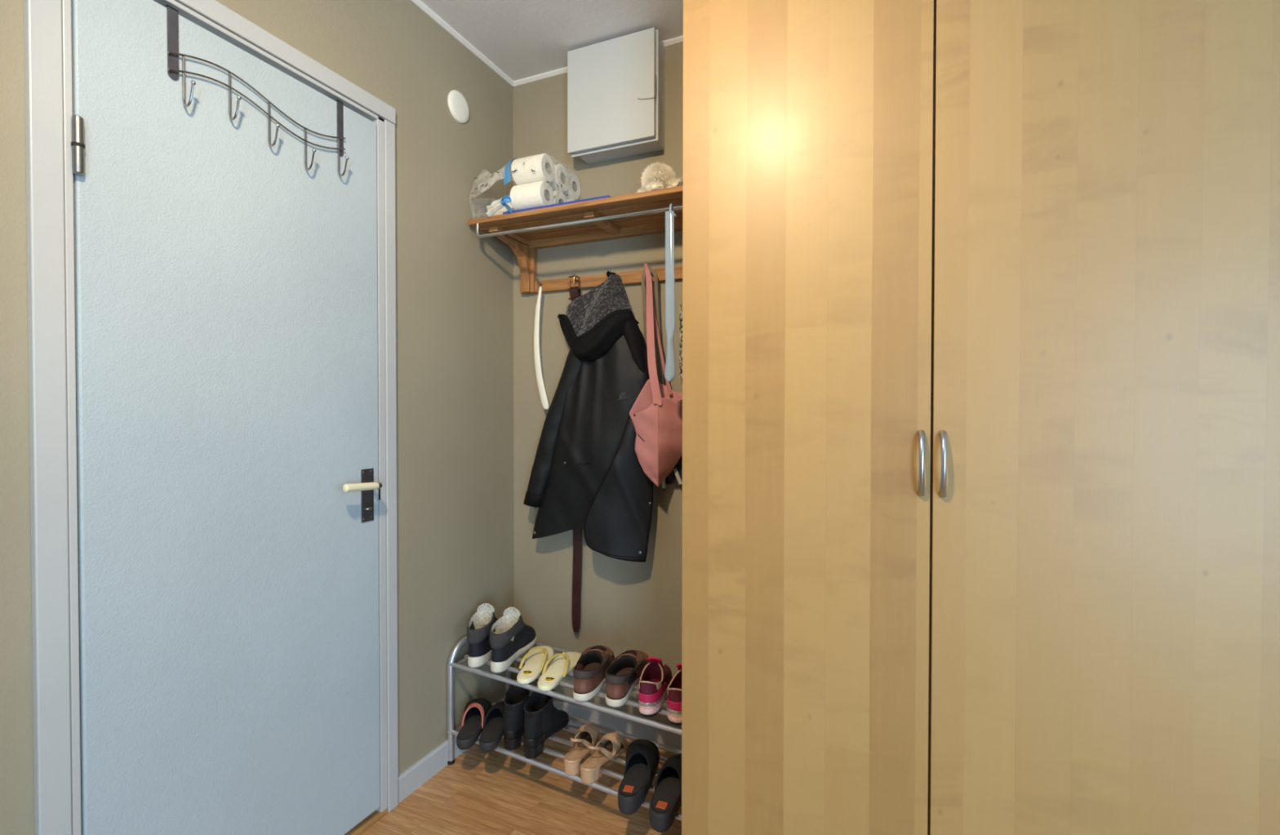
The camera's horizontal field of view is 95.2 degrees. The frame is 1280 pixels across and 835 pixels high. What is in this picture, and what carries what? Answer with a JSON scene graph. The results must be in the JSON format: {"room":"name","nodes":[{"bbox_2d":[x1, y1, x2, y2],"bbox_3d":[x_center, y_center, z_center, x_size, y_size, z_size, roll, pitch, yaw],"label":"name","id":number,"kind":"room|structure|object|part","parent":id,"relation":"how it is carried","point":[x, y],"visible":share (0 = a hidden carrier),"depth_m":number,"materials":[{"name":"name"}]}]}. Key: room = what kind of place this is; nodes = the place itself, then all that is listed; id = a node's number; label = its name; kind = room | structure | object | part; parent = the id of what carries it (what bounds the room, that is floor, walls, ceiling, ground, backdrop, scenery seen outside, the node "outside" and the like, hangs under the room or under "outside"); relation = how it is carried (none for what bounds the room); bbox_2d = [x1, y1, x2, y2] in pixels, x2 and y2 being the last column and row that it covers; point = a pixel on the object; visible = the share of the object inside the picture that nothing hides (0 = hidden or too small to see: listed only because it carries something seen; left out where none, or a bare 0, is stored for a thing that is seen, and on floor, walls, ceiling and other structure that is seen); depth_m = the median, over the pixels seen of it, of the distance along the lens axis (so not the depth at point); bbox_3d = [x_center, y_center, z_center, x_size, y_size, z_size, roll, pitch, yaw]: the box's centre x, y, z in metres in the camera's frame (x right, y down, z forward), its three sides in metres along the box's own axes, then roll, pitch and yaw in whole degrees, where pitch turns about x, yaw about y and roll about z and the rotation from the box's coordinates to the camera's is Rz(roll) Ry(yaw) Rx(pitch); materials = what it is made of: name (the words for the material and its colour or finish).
{"room":"entrance hallway","nodes":[
{"label":"entrance hallway","id":0,"kind":"room"},
{"bbox_2d":[0,0,514,834],"bbox_3d":[-1.439,-0.049,0.352,0.120,2.507,4.398,0,1,24],"label":"wall","id":1,"kind":"structure","parent":0,"point":[455,286],"depth_m":1.89,"materials":[{"name":"beige paint"}]},
{"bbox_2d":[23,0,398,834],"bbox_3d":[-0.907,0.157,1.404,0.018,2.067,0.815,0,1,24],"label":"trim","id":2,"kind":"structure","parent":1,"relation":"attached to","point":[43,73],"depth_m":1.05,"materials":[{"name":"white wood"}]},
{"bbox_2d":[61,0,387,834],"bbox_3d":[-0.958,0.157,1.430,0.125,2.066,0.729,0,1,24],"label":"trim","id":3,"kind":"structure","parent":1,"relation":"attached to","point":[183,11],"depth_m":1.09,"materials":[{"name":"white wood"}]},
{"bbox_2d":[71,0,382,834],"bbox_3d":[-0.892,0.152,1.391,0.103,2.005,0.698,0,1,24],"label":"door","id":4,"kind":"structure","parent":1,"relation":"in","point":[228,486],"depth_m":1.31,"materials":[{"name":"paint"}]},
{"bbox_2d":[164,4,348,176],"bbox_3d":[-0.895,-0.740,1.400,0.084,0.228,0.422,0,1,24],"label":"hook rack","id":5,"kind":"object","parent":4,"relation":"attached to","point":[172,19],"visible":0.98,"depth_m":1.31,"materials":[{"name":"metal"}]},
{"bbox_3d":[-0.780,0.222,1.674,0.003,0.151,0.042,0,1,24],"label":"handle plate","id":6,"kind":"part","parent":4,"relation":"part of","materials":[{"name":"metal"}]},
{"bbox_2d":[174,0,395,124],"bbox_3d":[-0.906,-0.901,1.390,0.019,0.046,0.816,0,1,24],"label":"trim","id":7,"kind":"structure","parent":1,"relation":"attached to","point":[216,12],"depth_m":1.44,"materials":[{"name":"white wood"}]},
{"bbox_2d":[344,808,387,834],"bbox_3d":[-0.960,1.181,1.452,0.136,0.018,0.716,0,1,24],"label":"threshold","id":8,"kind":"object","parent":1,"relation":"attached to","point":[373,818],"depth_m":1.69,"materials":[{"name":"brown wood"}]},
{"bbox_2d":[398,697,503,803],"bbox_3d":[-1.379,1.165,0.342,0.012,0.078,4.398,0,1,24],"label":"baseboard","id":9,"kind":"structure","parent":1,"relation":"attached to","point":[432,763],"depth_m":1.90,"materials":[{"name":"white wood"}]},
{"bbox_2d":[447,89,469,123],"bbox_3d":[-0.628,-1.082,2.035,0.012,0.105,0.105,0,1,24],"label":"wall vent","id":10,"kind":"object","parent":1,"relation":"attached to","point":[458,105],"visible":1,"depth_m":2.02,"materials":[{"name":"white plastic"}]},
{"bbox_2d":[410,0,513,87],"bbox_3d":[-1.376,-1.295,0.308,0.014,0.014,4.398,0,1,24],"label":"trim","id":11,"kind":"structure","parent":1,"relation":"attached to","point":[419,3],"depth_m":2.04,"materials":[{"name":"white wood"}]},
{"bbox_2d":[503,726,524,739],"bbox_3d":[-0.412,1.022,1.903,0.060,0.039,0.074,0,1,11],"label":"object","id":12,"kind":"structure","parent":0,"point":[507,735],"depth_m":1.88,"materials":[{"name":"black leather"}]},
{"bbox_2d":[360,724,681,834],"bbox_3d":[0.380,1.246,-0.423,4.250,0.060,4.598,0,1,24],"label":"floor","id":13,"kind":"structure","parent":0,"point":[494,793],"depth_m":1.80,"materials":[{"name":"brown wood"}]},
{"bbox_2d":[447,635,681,821],"bbox_3d":[-0.174,0.979,1.898,0.952,0.411,0.312,0,1,29],"label":"shoe rack","id":14,"kind":"object","parent":13,"relation":"on","point":[508,682],"visible":0.3,"depth_m":1.87,"materials":[{"name":"silver metal"}]},
{"bbox_2d":[456,697,492,750],"bbox_3d":[-0.571,1.021,1.998,0.098,0.090,0.268,0,1,0],"label":"clog","id":15,"kind":"object","parent":14,"relation":"on","point":[476,710],"visible":0.91,"depth_m":1.97,"materials":[{"name":"black rubber"}]},
{"bbox_3d":[-0.578,0.972,2.123,0.022,0.403,0.307,0,1,29],"label":"frame","id":16,"kind":"part","parent":14,"relation":"part of","materials":[{"name":"silver metal"}]},
{"bbox_2d":[466,603,497,667],"bbox_3d":[-0.550,0.748,2.084,0.094,0.172,0.290,0,1,3],"label":"sneaker","id":17,"kind":"object","parent":14,"relation":"on","point":[479,625],"visible":0.89,"depth_m":1.98,"materials":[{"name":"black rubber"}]},
{"bbox_2d":[479,701,504,753],"bbox_3d":[-0.476,1.022,1.981,0.098,0.089,0.268,0,1,5],"label":"clog","id":18,"kind":"object","parent":14,"relation":"on","point":[492,733],"visible":0.66,"depth_m":1.94,"materials":[{"name":"black rubber"}]},
{"bbox_2d":[488,606,536,673],"bbox_3d":[-0.443,0.749,2.043,0.094,0.172,0.290,0,1,11],"label":"sneaker","id":19,"kind":"object","parent":14,"relation":"on","point":[510,637],"visible":1,"depth_m":1.99,"materials":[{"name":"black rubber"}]},
{"bbox_2d":[503,680,530,750],"bbox_3d":[-0.400,0.978,1.996,0.087,0.177,0.262,0,1,11],"label":"boot","id":20,"kind":"object","parent":14,"relation":"on","point":[515,698],"visible":0.69,"depth_m":1.89,"materials":[{"name":"black leather"}]},
{"bbox_2d":[516,645,553,684],"bbox_3d":[-0.355,0.814,1.964,0.094,0.041,0.275,0,1,6],"label":"flip flop","id":21,"kind":"object","parent":14,"relation":"on","point":[536,657],"visible":0.95,"depth_m":1.94,"materials":[{"name":"beige rubber"}]},
{"bbox_2d":[523,671,532,674],"bbox_3d":[-0.363,0.820,1.880,0.029,0.003,0.027,0,1,24],"label":"print","id":22,"kind":"object","parent":21,"relation":"on","point":[524,672],"depth_m":1.88},
{"bbox_2d":[523,688,568,759],"bbox_3d":[-0.313,0.979,1.948,0.086,0.177,0.262,0,1,16],"label":"boot","id":23,"kind":"object","parent":14,"relation":"on","point":[542,720],"visible":0.92,"depth_m":1.88,"materials":[{"name":"black leather"}]},
{"bbox_2d":[537,652,581,691],"bbox_3d":[-0.262,0.815,1.915,0.094,0.041,0.275,0,1,14],"label":"flip flop","id":24,"kind":"object","parent":14,"relation":"on","point":[564,664],"visible":0.92,"depth_m":1.90,"materials":[{"name":"beige rubber"}]},
{"bbox_2d":[545,677,554,681],"bbox_3d":[-0.284,0.820,1.834,0.028,0.003,0.027,0,1,24],"label":"print","id":25,"kind":"object","parent":24,"relation":"on","point":[547,679],"depth_m":1.83},
{"bbox_3d":[-0.209,0.844,1.833,0.925,0.015,0.015,0,1,29],"label":"rail","id":26,"kind":"part","parent":14,"relation":"part of","materials":[{"name":"silver metal"}]},
{"bbox_3d":[-0.241,0.845,1.771,0.921,0.015,0.015,0,1,29],"label":"rail","id":27,"kind":"part","parent":14,"relation":"part of","materials":[{"name":"silver metal"}]},
{"bbox_3d":[-0.241,1.077,1.774,0.921,0.015,0.015,0,1,29],"label":"rail","id":28,"kind":"part","parent":14,"relation":"part of","materials":[{"name":"silver metal"}]},
{"bbox_3d":[-0.210,1.076,1.836,0.925,0.015,0.015,0,1,29],"label":"rail","id":29,"kind":"part","parent":14,"relation":"part of","materials":[{"name":"silver metal"}]},
{"bbox_3d":[-0.142,1.075,1.956,0.925,0.015,0.015,0,1,29],"label":"rail","id":30,"kind":"part","parent":14,"relation":"part of","materials":[{"name":"silver metal"}]},
{"bbox_2d":[564,724,600,775],"bbox_3d":[-0.186,1.026,1.861,0.079,0.084,0.239,0,1,15],"label":"heels","id":31,"kind":"object","parent":14,"relation":"on","point":[586,735],"visible":0.98,"depth_m":1.83,"materials":[{"name":"beige leather"}]},
{"bbox_3d":[-0.176,0.844,1.893,0.925,0.015,0.015,0,1,29],"label":"rail","id":32,"kind":"part","parent":14,"relation":"part of","materials":[{"name":"silver metal"}]},
{"bbox_3d":[-0.112,1.074,2.011,0.925,0.015,0.015,0,1,29],"label":"rail","id":33,"kind":"part","parent":14,"relation":"part of","materials":[{"name":"silver metal"}]},
{"bbox_2d":[573,645,614,702],"bbox_3d":[-0.150,0.790,1.860,0.106,0.094,0.293,0,1,13],"label":"sneaker","id":34,"kind":"object","parent":14,"relation":"on","point":[589,671],"visible":0.97,"depth_m":1.79,"materials":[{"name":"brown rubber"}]},
{"bbox_3d":[-0.176,1.075,1.896,0.925,0.015,0.015,0,1,29],"label":"rail","id":35,"kind":"part","parent":14,"relation":"part of","materials":[{"name":"silver metal"}]},
{"bbox_3d":[-0.112,0.842,2.008,0.925,0.015,0.015,0,1,29],"label":"rail","id":36,"kind":"part","parent":14,"relation":"part of","materials":[{"name":"silver metal"}]},
{"bbox_2d":[580,733,627,783],"bbox_3d":[-0.110,1.027,1.814,0.079,0.084,0.239,0,1,25],"label":"heels","id":37,"kind":"object","parent":14,"relation":"on","point":[615,744],"visible":1,"depth_m":1.79,"materials":[{"name":"beige leather"}]},
{"bbox_2d":[604,649,648,707],"bbox_3d":[-0.040,0.791,1.825,0.106,0.094,0.293,0,1,14],"label":"sneaker","id":38,"kind":"object","parent":14,"relation":"on","point":[624,673],"visible":0.94,"depth_m":1.78,"materials":[{"name":"brown leather"}]},
{"bbox_2d":[617,739,659,815],"bbox_3d":[-0.009,1.019,1.705,0.105,0.104,0.288,0,1,14],"label":"clog","id":39,"kind":"object","parent":14,"relation":"on","point":[642,756],"visible":1,"depth_m":1.68,"materials":[{"name":"black rubber"}]},
{"bbox_2d":[638,657,672,717],"bbox_3d":[0.042,0.776,1.759,0.095,0.125,0.266,0,1,13],"label":"shoe","id":40,"kind":"object","parent":14,"relation":"on","point":[655,677],"visible":0.96,"depth_m":1.67,"materials":[{"name":"pink fabric"}]},
{"bbox_3d":[0.035,0.804,1.688,0.069,0.018,0.123,0,1,13],"label":"silver panel","id":41,"kind":"part","parent":40,"relation":"part of","materials":[{"name":"metal"}]},
{"bbox_2d":[648,753,681,832],"bbox_3d":[0.097,1.020,1.634,0.105,0.104,0.288,0,1,21],"label":"clog","id":42,"kind":"object","parent":14,"relation":"on","point":[665,803],"visible":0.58,"depth_m":1.58,"materials":[{"name":"black rubber"}]},
{"bbox_2d":[666,662,681,725],"bbox_3d":[0.133,0.777,1.714,0.095,0.125,0.266,0,1,15],"label":"shoe","id":43,"kind":"object","parent":14,"relation":"on","point":[674,688],"visible":0.51,"depth_m":1.59,"materials":[{"name":"pink fabric"}]},
{"bbox_3d":[0.107,0.804,1.647,0.069,0.018,0.123,0,1,15],"label":"silver panel","id":44,"kind":"part","parent":43,"relation":"part of","materials":[{"name":"metal"}]},
{"bbox_2d":[681,0,1279,834],"bbox_3d":[0.677,0.012,1.388,1.020,2.360,0.635,0,1,24],"label":"wardrobe","id":45,"kind":"object","parent":13,"relation":"on","point":[980,299],"visible":1,"depth_m":1.09,"materials":[{"name":"brown wood"}]},
{"bbox_3d":[0.333,-0.016,1.240,0.508,2.300,0.019,0,1,24],"label":"door","id":46,"kind":"part","parent":45,"relation":"part of","materials":[{"name":"brown wood"}]},
{"bbox_3d":[0.540,0.089,1.122,0.015,0.130,0.035,0,1,24],"label":"bow handle","id":47,"kind":"part","parent":45,"relation":"part of","materials":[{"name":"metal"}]},
{"bbox_3d":[0.574,0.089,1.107,0.015,0.130,0.035,0,1,24],"label":"bow handle","id":48,"kind":"part","parent":45,"relation":"part of","materials":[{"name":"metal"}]},
{"bbox_3d":[0.803,-0.013,1.035,0.508,2.300,0.019,0,1,24],"label":"door","id":49,"kind":"part","parent":45,"relation":"part of","materials":[{"name":"brown wood"}]},
{"bbox_2d":[523,733,545,747],"bbox_3d":[-0.344,1.023,1.859,0.060,0.039,0.074,0,1,16],"label":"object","id":50,"kind":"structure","parent":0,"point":[527,743],"depth_m":1.83,"materials":[{"name":"black leather"}]},
{"bbox_2d":[420,0,683,80],"bbox_3d":[0.419,-1.320,-0.473,4.170,0.060,4.598,0,1,24],"label":"ceiling","id":51,"kind":"structure","parent":0,"point":[523,38],"depth_m":1.97,"materials":[{"name":"paint"}]},
{"bbox_2d":[512,42,683,728],"bbox_3d":[1.315,-0.064,1.606,4.170,2.507,0.100,0,1,24],"label":"wall","id":52,"kind":"structure","parent":0,"point":[625,606],"depth_m":2.21,"materials":[{"name":"beige paint"}]},
{"bbox_2d":[468,185,682,294],"bbox_3d":[-0.124,-0.591,2.015,0.932,0.215,0.286,0,1,24],"label":"shelf","id":53,"kind":"object","parent":52,"relation":"attached to","point":[612,215],"visible":0.65,"depth_m":2.05,"materials":[{"name":"brown wood"}]},
{"bbox_2d":[471,158,570,217],"bbox_3d":[-0.418,-0.803,2.125,0.313,0.215,0.307,0,1,24],"label":"plastic wrapper","id":54,"kind":"object","parent":53,"relation":"on","point":[491,209],"visible":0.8,"depth_m":2.01,"materials":[{"name":"white"}]},
{"bbox_2d":[490,199,514,216],"bbox_3d":[-0.467,-0.748,2.124,0.122,0.095,0.095,0,1,24],"label":"roll","id":55,"kind":"object","parent":54,"relation":"in","point":[503,209],"visible":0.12,"depth_m":2.09,"materials":[{"name":"paper"}]},
{"bbox_3d":[-0.298,-0.762,2.192,0.122,0.095,0.095,0,1,24],"label":"roll","id":56,"kind":"object","parent":54,"relation":"in","visible":0},
{"bbox_2d":[563,173,580,199],"bbox_3d":[-0.298,-0.856,2.190,0.122,0.095,0.095,0,1,24],"label":"roll","id":57,"kind":"object","parent":56,"relation":"on","point":[573,191],"visible":0.43,"depth_m":2.16,"materials":[{"name":"paper"}]},
{"bbox_3d":[-0.437,-0.575,2.292,0.062,0.176,0.028,0,1,24],"label":"bracket plate","id":58,"kind":"part","parent":53,"relation":"part of","materials":[{"name":"brown wood"}]},
{"bbox_2d":[533,280,549,408],"bbox_3d":[-0.376,-0.279,2.227,0.063,0.494,0.018,0,1,24],"label":"white shoehorn","id":59,"kind":"object","parent":53,"relation":"hanging from","point":[542,392],"visible":1,"depth_m":2.22,"materials":[{"name":"plastic"}]},
{"bbox_2d":[502,195,610,214],"bbox_3d":[-0.244,-0.704,2.034,0.410,0.010,0.218,0,1,24],"label":"folder","id":60,"kind":"object","parent":53,"relation":"on","point":[606,196],"visible":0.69,"depth_m":1.93,"materials":[{"name":"blue plastic"}]},
{"bbox_2d":[510,180,554,210],"bbox_3d":[-0.373,-0.759,2.019,0.122,0.095,0.095,0,1,24],"label":"roll","id":61,"kind":"object","parent":60,"relation":"on","point":[538,193],"visible":0.89,"depth_m":1.98,"materials":[{"name":"paper"}]},
{"bbox_2d":[511,153,555,185],"bbox_3d":[-0.370,-0.855,2.028,0.122,0.095,0.095,0,1,24],"label":"roll","id":62,"kind":"object","parent":61,"relation":"on","point":[540,163],"visible":0.95,"depth_m":1.99,"materials":[{"name":"paper"}]},
{"bbox_2d":[552,190,567,204],"bbox_3d":[-0.335,-0.760,2.106,0.122,0.095,0.095,0,1,24],"label":"roll","id":63,"kind":"object","parent":60,"relation":"on","point":[559,197],"visible":0.12,"depth_m":2.06,"materials":[{"name":"paper"}]},
{"bbox_2d":[548,164,568,192],"bbox_3d":[-0.331,-0.856,2.114,0.122,0.095,0.095,0,1,24],"label":"roll","id":64,"kind":"object","parent":63,"relation":"on","point":[561,173],"visible":0.44,"depth_m":2.08,"materials":[{"name":"paper"}]},
{"bbox_2d":[568,275,582,635],"bbox_3d":[-0.241,0.148,2.192,0.049,1.350,0.040,0,1,24],"label":"belt","id":65,"kind":"object","parent":53,"relation":"hanging from","point":[575,291],"visible":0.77,"depth_m":2.21,"materials":[{"name":"brown leather"}]},
{"bbox_2d":[523,271,653,562],"bbox_3d":[-0.204,-0.014,2.107,0.528,1.027,0.148,0,1,24],"label":"hooded jacket","id":66,"kind":"object","parent":53,"relation":"hanging from","point":[587,473],"visible":0.94,"depth_m":2.04,"materials":[{"name":"black fabric"}]},
{"bbox_2d":[557,309,639,362],"bbox_3d":[-0.166,-0.288,2.066,0.318,0.183,0.108,0,1,24],"label":"hood","id":67,"kind":"object","parent":66,"relation":"attached to","point":[592,335],"depth_m":2.02,"materials":[{"name":"black fabric"}]},
{"bbox_3d":[-0.077,0.242,2.013,0.244,0.518,0.053,0,1,5],"label":"panel","id":68,"kind":"part","parent":66,"relation":"part of","materials":[{"name":"black fabric"}]},
{"bbox_2d":[617,392,628,400],"bbox_3d":[-0.060,-0.072,2.013,0.041,0.026,0.003,0,1,15],"label":"print","id":69,"kind":"object","parent":66,"relation":"attached to","point":[620,396],"depth_m":2.02},
{"bbox_3d":[-0.032,-0.248,2.025,0.130,0.263,0.038,0,1,5],"label":"panel","id":70,"kind":"part","parent":66,"relation":"part of","materials":[{"name":"black fabric"}]},
{"bbox_3d":[-0.025,-0.506,2.117,0.832,0.043,0.020,0,1,24],"label":"hook rail","id":71,"kind":"part","parent":53,"relation":"part of","materials":[{"name":"brown wood"}]},
{"bbox_2d":[629,262,682,486],"bbox_3d":[0.076,-0.151,1.966,0.221,0.780,0.134,0,1,24],"label":"tote bag","id":72,"kind":"object","parent":53,"relation":"hanging from","point":[655,415],"visible":0.92,"depth_m":1.94,"materials":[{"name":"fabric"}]},
{"bbox_2d":[637,161,682,192],"bbox_3d":[0.067,-0.754,1.841,0.138,0.116,0.166,0,1,-31],"label":"hat","id":73,"kind":"object","parent":53,"relation":"on","point":[660,175],"visible":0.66,"depth_m":1.82,"materials":[{"name":"beige fur"}]},
{"bbox_2d":[640,265,682,491],"bbox_3d":[0.095,-0.140,2.051,0.184,0.790,0.050,0,1,24],"label":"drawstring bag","id":74,"kind":"object","parent":53,"relation":"hanging from","point":[675,477],"visible":0.25,"depth_m":2.05,"materials":[{"name":"black fabric"}]},
{"bbox_2d":[664,203,676,381],"bbox_3d":[0.092,-0.379,1.770,0.034,0.539,0.043,0,1,7],"label":"shoehorn","id":75,"kind":"object","parent":53,"relation":"hanging from","point":[669,372],"visible":1,"depth_m":1.76,"materials":[{"name":"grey plastic"}]},
{"bbox_2d":[679,303,682,377],"bbox_3d":[0.222,-0.333,1.988,0.183,0.393,0.032,0,1,17],"label":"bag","id":76,"kind":"object","parent":53,"relation":"hanging from","point":[681,304],"visible":0.14,"depth_m":2.02,"materials":[{"name":"fabric"}]},
{"bbox_2d":[513,35,683,86],"bbox_3d":[1.303,-1.310,1.533,3.950,0.014,0.014,0,1,24],"label":"trim","id":77,"kind":"structure","parent":52,"relation":"attached to","point":[677,40],"depth_m":2.24,"materials":[{"name":"white wood"}]},
{"bbox_2d":[529,693,681,750],"bbox_3d":[1.307,1.151,1.565,3.938,0.078,0.012,0,1,24],"label":"baseboard","id":78,"kind":"structure","parent":52,"relation":"attached to","point":[652,734],"depth_m":2.16,"materials":[{"name":"white wood"}]},
{"bbox_2d":[567,26,664,164],"bbox_3d":[-0.082,-1.129,2.081,0.342,0.373,0.118,0,1,24],"label":"upper cabinet","id":79,"kind":"object","parent":52,"relation":"attached to","point":[615,86],"visible":1,"depth_m":2.03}
]}

